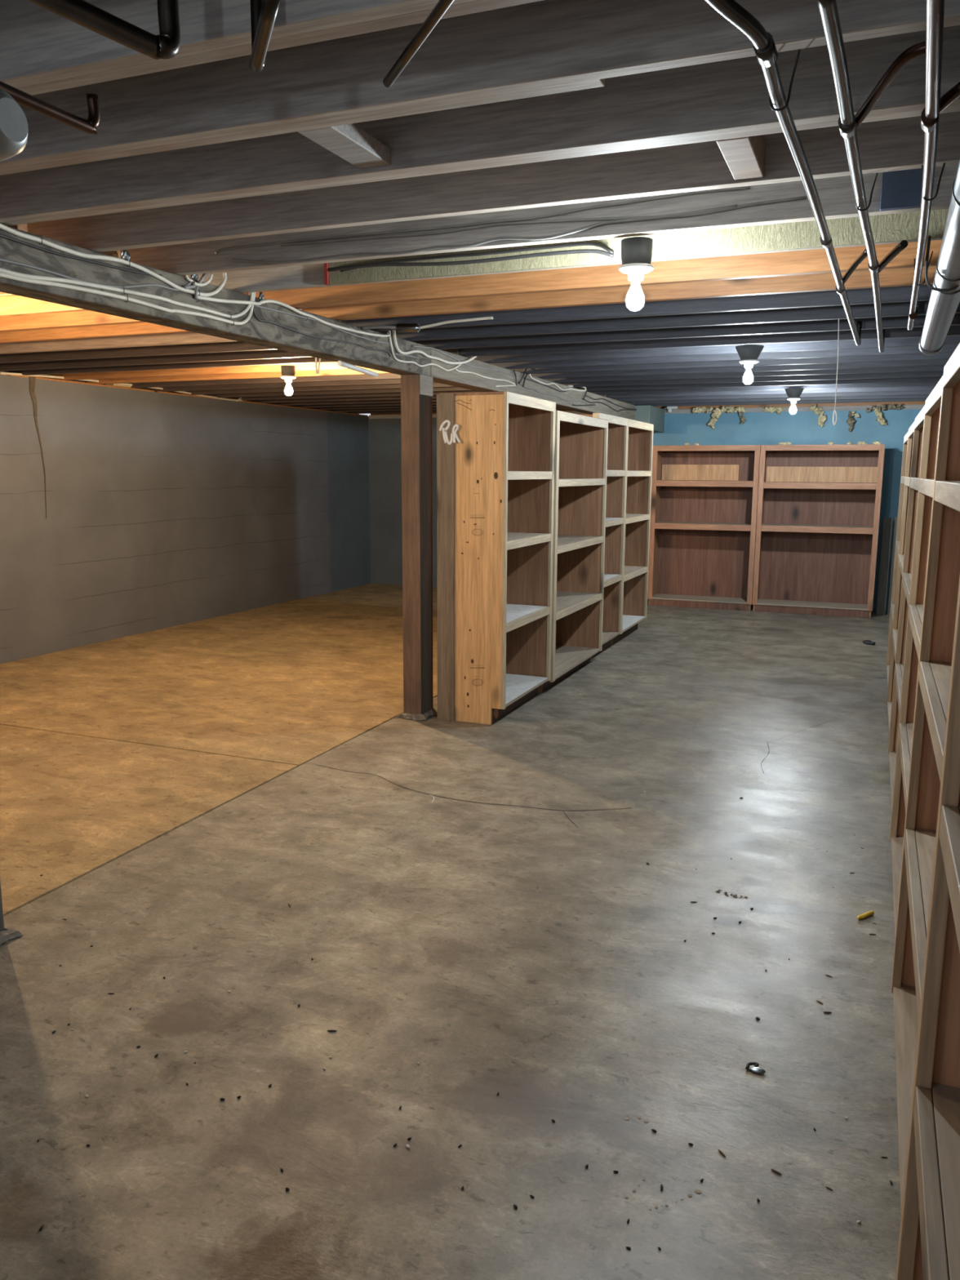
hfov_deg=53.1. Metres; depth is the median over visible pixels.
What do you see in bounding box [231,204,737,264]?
cable
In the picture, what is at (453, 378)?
support beam
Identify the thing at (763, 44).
metal pipe
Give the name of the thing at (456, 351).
joist
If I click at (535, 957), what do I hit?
floor
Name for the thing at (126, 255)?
metal clip
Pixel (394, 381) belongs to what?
joist
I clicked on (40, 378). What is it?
trim
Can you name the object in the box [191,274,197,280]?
metal clip
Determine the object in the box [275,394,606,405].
joist
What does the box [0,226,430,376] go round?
support beam
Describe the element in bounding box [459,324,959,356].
joist
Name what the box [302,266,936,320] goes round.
joist
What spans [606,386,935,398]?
joist
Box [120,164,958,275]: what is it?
joist
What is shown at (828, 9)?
metal pipe
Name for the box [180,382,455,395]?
joist
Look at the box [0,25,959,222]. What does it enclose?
joist
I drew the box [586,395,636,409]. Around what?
cable
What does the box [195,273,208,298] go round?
cable
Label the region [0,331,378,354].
joist
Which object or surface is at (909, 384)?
joist
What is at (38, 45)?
joist
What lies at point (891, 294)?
joist
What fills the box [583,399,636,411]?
cable
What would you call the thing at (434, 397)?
joist
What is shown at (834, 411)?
string
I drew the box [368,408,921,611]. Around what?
wall
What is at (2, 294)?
joist
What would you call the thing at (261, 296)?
metal clip
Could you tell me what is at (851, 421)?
tuft
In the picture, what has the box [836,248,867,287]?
metal pipe
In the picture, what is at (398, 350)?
cable
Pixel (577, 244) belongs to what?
cable
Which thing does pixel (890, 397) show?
joist
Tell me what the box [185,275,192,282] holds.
cable
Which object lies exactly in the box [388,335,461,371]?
cable
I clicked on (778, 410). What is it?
tuft
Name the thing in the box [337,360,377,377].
pipe
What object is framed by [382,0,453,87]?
metal pipe
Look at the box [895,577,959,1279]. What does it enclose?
shelf unit
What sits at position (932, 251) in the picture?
hook
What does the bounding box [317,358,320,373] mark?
paper strip
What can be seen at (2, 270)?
cable
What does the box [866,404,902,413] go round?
tuft
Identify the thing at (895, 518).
board
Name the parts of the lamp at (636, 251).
bulb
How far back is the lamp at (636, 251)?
3.12 m
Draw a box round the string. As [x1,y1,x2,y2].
[832,318,839,425]
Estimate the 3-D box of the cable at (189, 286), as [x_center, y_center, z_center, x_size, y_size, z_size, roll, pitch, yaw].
[-1.130,-1.421,3.802,0.013,0.084,0.138,4,11,22]
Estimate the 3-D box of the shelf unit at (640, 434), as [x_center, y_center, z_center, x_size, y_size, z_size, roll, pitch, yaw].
[1.283,-1.032,9.079,0.427,2.010,1.060,4,11,22]
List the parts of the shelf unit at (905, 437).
panel, rail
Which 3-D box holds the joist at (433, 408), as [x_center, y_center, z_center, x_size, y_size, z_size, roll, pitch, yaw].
[-0.081,-2.928,11.661,3.970,0.240,0.042,4,11,22]
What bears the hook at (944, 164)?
attached to the joist at (898, 144)
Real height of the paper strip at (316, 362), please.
0.157 m
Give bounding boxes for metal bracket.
[745,1062,765,1073]
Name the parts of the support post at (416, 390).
splice plate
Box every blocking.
[297,123,390,168]
[715,134,765,180]
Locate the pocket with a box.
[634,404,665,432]
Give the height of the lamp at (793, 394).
0.222 m
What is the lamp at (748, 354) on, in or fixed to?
hanging from the joist at (890, 333)
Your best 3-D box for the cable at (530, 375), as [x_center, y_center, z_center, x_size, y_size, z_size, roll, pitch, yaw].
[0.685,-2.189,8.224,0.015,0.091,1.614,4,11,22]
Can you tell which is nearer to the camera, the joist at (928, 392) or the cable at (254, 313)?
the cable at (254, 313)
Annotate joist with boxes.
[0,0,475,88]
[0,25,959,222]
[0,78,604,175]
[0,275,192,297]
[0,292,250,316]
[0,308,302,332]
[0,320,341,343]
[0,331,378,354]
[0,341,275,363]
[0,349,310,371]
[8,223,27,231]
[8,348,459,375]
[26,111,959,252]
[51,362,365,380]
[86,368,392,384]
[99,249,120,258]
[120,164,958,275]
[128,373,400,387]
[151,378,435,391]
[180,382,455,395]
[197,238,942,293]
[206,386,473,397]
[231,390,479,400]
[253,395,436,403]
[255,240,942,308]
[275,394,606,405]
[294,398,616,408]
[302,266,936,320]
[313,401,626,409]
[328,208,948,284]
[330,404,634,412]
[341,284,933,331]
[346,407,565,413]
[378,300,959,341]
[412,313,959,349]
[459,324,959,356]
[466,335,959,363]
[488,345,957,368]
[509,352,952,373]
[528,359,948,378]
[543,365,944,382]
[557,370,943,386]
[572,376,942,391]
[586,382,937,395]
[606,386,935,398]
[616,390,932,401]
[626,394,929,404]
[634,398,926,406]
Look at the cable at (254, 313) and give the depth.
4.63 m
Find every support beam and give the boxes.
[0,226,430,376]
[430,347,635,420]
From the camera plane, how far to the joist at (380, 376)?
8.36 m
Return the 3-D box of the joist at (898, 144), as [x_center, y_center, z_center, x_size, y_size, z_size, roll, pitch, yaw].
[0.181,-1.359,2.717,3.860,0.240,0.042,4,11,22]
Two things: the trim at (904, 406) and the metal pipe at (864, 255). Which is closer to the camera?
the metal pipe at (864, 255)
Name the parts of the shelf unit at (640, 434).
panel, rail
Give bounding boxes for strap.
[513,369,517,385]
[518,368,526,384]
[522,373,528,386]
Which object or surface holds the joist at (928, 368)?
attached to the ceiling
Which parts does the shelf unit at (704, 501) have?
panel, rail, panel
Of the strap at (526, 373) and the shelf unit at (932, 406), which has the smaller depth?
the shelf unit at (932, 406)
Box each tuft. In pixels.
[692,405,745,413]
[707,407,722,429]
[737,411,746,423]
[762,406,783,414]
[809,404,826,426]
[846,411,855,431]
[851,410,859,417]
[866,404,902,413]
[873,407,887,425]
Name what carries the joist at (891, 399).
attached to the ceiling
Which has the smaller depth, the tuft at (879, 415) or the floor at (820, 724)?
the floor at (820, 724)
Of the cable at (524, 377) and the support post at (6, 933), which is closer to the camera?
the support post at (6, 933)
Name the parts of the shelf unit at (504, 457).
weathered strip, panel, panel, panel, rail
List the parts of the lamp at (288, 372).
bulb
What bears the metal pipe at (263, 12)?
attached to the joist
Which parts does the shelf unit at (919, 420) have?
panel, rail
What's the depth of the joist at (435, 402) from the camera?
11.34 m
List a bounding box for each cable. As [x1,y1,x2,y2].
[0,223,226,296]
[0,233,162,275]
[0,257,195,290]
[0,267,253,318]
[0,271,255,324]
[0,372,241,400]
[182,273,204,288]
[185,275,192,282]
[192,273,213,286]
[194,295,391,337]
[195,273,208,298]
[214,186,750,253]
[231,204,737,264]
[253,292,391,356]
[254,305,389,344]
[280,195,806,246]
[327,248,613,271]
[339,242,613,271]
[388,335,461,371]
[392,330,476,364]
[394,353,418,359]
[411,345,519,377]
[418,316,493,328]
[454,368,515,386]
[517,382,588,404]
[524,377,568,391]
[528,373,586,391]
[572,404,595,405]
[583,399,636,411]
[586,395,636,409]
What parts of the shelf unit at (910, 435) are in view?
panel, rail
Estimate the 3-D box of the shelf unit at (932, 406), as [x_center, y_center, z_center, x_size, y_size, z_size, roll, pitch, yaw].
[1.627,0.108,3.128,0.407,1.824,1.230,4,11,22]
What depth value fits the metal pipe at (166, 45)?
1.44 m
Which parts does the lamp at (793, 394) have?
bulb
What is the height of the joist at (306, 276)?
0.240 m
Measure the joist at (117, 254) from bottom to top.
0.240 m
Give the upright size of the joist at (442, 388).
0.240 m
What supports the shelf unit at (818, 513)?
on the floor at (535, 957)
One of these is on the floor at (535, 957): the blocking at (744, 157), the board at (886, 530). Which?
the board at (886, 530)
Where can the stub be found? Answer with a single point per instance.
(869, 913)
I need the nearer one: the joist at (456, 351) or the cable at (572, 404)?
the joist at (456, 351)
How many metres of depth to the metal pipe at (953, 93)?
1.83 m
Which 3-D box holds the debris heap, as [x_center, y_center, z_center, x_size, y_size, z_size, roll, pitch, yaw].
[3.592,0.025,8.879,0.090,0.034,0.149,0,10,-3]
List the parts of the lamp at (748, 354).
bulb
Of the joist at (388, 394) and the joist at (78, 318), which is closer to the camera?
the joist at (78, 318)
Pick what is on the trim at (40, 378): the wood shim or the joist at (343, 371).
the wood shim
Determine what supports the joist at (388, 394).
attached to the ceiling
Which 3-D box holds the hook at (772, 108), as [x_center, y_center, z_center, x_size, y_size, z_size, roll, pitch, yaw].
[0.563,-1.043,1.780,0.062,0.115,0.004,4,11,22]
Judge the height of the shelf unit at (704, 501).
1.857 m
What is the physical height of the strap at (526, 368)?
0.136 m
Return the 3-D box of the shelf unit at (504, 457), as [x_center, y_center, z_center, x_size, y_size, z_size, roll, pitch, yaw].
[0.119,-0.530,6.273,0.444,2.044,0.954,4,11,22]
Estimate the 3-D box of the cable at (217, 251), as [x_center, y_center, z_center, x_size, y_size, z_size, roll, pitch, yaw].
[-0.093,-1.417,3.269,1.962,0.050,0.009,4,11,22]
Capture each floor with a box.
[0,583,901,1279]
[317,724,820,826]
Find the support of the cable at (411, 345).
attached to the support beam at (453, 378)
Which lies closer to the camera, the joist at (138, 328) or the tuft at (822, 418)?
the joist at (138, 328)
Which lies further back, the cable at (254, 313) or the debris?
the cable at (254, 313)
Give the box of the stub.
[857,910,874,919]
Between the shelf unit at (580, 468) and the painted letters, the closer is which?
the painted letters
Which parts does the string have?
cord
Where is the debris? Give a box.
[624,1111,701,1209]
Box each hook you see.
[768,48,800,111]
[855,173,877,211]
[914,251,933,285]
[921,162,945,200]
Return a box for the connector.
[360,323,420,332]
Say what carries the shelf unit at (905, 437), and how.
on the floor at (535, 957)
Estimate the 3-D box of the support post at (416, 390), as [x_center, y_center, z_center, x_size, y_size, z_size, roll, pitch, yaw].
[-0.395,-0.560,6.014,0.221,2.122,0.272,4,11,22]
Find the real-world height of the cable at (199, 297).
0.144 m
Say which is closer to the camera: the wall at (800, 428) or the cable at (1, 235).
the cable at (1, 235)
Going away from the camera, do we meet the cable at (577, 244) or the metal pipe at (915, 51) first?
the metal pipe at (915, 51)
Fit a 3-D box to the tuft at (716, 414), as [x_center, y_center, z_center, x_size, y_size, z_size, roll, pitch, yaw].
[2.771,-2.613,11.320,0.164,0.250,0.064,4,11,22]
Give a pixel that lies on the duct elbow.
(13, 121)
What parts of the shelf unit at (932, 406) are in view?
panel, rail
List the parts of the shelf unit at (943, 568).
panel, rail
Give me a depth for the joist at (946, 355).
6.84 m
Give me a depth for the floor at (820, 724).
4.64 m
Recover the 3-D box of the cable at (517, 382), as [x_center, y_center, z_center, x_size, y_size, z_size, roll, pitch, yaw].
[0.654,-2.082,8.171,0.009,0.061,1.937,4,11,22]
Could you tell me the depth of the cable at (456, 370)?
6.80 m
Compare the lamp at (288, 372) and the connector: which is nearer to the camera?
the connector
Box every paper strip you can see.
[315,357,317,373]
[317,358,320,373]
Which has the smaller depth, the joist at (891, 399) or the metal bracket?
the metal bracket
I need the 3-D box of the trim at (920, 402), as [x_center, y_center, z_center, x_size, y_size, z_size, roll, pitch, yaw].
[1.961,-2.933,11.750,7.450,0.240,0.040,4,11,22]
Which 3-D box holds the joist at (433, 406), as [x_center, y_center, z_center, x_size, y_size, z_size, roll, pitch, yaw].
[-0.239,-2.861,11.278,3.970,0.240,0.042,4,11,22]
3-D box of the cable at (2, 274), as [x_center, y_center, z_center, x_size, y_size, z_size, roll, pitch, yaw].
[-1.248,-1.350,3.530,0.014,0.261,1.447,4,11,22]
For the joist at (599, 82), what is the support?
on the support beam at (264, 334)
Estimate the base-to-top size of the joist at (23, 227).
0.240 m
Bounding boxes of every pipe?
[0,80,100,133]
[26,0,180,59]
[249,0,279,72]
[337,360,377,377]
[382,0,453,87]
[704,0,862,345]
[817,0,885,352]
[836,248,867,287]
[854,41,925,128]
[877,240,908,273]
[907,0,944,330]
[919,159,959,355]
[939,81,959,113]
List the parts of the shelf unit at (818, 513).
panel, rail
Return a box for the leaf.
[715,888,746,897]
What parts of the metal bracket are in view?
bent arm, plate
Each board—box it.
[592,413,608,420]
[875,517,893,614]
[887,516,897,614]
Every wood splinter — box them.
[718,1149,725,1157]
[770,1168,782,1174]
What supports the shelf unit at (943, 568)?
on the floor at (535, 957)
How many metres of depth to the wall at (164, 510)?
9.39 m
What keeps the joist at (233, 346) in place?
attached to the ceiling
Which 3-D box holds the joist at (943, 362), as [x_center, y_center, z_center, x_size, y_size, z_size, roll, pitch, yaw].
[2.020,-2.133,7.187,3.860,0.240,0.042,4,11,22]
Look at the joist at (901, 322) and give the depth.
5.39 m
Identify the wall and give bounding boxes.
[0,374,370,663]
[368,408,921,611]
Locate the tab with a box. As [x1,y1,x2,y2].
[324,262,329,285]
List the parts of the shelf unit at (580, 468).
panel, panel, rail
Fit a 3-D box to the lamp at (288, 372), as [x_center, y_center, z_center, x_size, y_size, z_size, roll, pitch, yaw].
[-1.393,-1.884,6.982,0.116,0.213,0.116,4,11,22]
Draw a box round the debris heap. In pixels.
[862,640,875,644]
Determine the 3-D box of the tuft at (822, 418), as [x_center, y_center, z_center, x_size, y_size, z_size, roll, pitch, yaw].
[3.837,-2.546,10.890,0.192,0.259,0.066,4,11,22]
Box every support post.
[0,882,22,945]
[396,373,437,719]
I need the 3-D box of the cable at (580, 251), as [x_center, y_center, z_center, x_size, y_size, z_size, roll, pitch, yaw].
[-0.065,-1.418,3.608,1.164,0.049,0.013,4,11,22]
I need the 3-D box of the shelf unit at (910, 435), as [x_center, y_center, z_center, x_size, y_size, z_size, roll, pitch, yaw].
[2.593,-0.292,5.437,0.407,1.824,1.202,4,11,22]
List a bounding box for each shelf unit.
[436,391,555,724]
[538,410,608,692]
[581,413,627,657]
[611,418,653,645]
[647,444,760,610]
[751,444,884,617]
[885,431,908,687]
[886,420,915,733]
[888,374,943,937]
[888,405,924,808]
[891,342,959,1211]
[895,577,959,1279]
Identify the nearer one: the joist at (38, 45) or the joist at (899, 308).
the joist at (38, 45)
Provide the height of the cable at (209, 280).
0.063 m
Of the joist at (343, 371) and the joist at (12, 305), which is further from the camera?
the joist at (343, 371)
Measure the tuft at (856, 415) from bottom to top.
0.081 m
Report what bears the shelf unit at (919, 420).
on the floor at (535, 957)
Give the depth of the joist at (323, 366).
7.63 m
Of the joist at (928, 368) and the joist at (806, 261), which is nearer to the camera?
the joist at (806, 261)
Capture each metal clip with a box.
[122,249,129,261]
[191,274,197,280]
[258,292,264,300]
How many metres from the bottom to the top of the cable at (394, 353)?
0.018 m
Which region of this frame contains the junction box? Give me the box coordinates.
[666,406,678,412]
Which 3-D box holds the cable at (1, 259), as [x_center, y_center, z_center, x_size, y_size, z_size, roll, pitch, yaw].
[-1.326,-1.294,3.353,0.010,0.120,1.032,4,11,22]
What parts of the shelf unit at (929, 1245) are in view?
panel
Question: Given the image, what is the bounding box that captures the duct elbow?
[0,88,27,161]
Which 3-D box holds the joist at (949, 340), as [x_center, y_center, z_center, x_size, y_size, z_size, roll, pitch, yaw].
[1.577,-1.946,6.109,3.860,0.240,0.042,4,11,22]
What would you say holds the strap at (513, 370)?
attached to the support beam at (453, 378)
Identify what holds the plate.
attached to the joist at (836, 194)
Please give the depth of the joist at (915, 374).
7.95 m
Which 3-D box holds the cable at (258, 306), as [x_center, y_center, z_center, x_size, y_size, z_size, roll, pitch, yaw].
[-0.745,-1.554,4.760,0.008,0.034,1.274,4,11,22]
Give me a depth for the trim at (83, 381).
9.29 m
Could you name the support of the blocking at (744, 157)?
attached to the joist at (898, 144)
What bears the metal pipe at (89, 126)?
attached to the joist at (38, 45)
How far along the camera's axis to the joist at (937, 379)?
8.37 m
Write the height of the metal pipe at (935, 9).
0.131 m
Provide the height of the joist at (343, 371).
0.240 m
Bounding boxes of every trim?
[0,370,346,413]
[4,374,368,416]
[368,404,924,418]
[370,400,925,415]
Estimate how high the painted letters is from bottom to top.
0.150 m
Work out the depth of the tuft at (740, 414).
11.19 m
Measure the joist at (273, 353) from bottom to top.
0.240 m
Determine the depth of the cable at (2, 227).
3.37 m
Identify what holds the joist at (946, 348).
attached to the ceiling
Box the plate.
[880,168,922,211]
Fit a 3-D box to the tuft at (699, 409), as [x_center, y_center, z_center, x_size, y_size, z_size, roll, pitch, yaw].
[2.808,-2.709,11.289,0.630,0.092,0.055,4,11,22]
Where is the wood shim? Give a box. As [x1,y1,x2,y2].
[106,383,131,387]
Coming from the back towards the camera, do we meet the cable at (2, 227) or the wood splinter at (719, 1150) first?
the cable at (2, 227)
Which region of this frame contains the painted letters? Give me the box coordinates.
[439,419,461,444]
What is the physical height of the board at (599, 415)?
0.044 m
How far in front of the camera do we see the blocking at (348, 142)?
2.29 m
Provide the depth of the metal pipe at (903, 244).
3.12 m
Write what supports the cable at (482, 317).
attached to the connector
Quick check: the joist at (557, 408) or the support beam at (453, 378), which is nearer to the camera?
the support beam at (453, 378)
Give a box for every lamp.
[280,364,296,395]
[618,236,653,311]
[735,344,764,384]
[784,387,804,413]
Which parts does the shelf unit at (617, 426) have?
panel, rail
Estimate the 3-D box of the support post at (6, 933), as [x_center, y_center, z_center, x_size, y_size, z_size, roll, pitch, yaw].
[-1.680,-0.037,2.993,0.227,2.122,0.243,4,11,22]
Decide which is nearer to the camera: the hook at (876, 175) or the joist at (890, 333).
the hook at (876, 175)

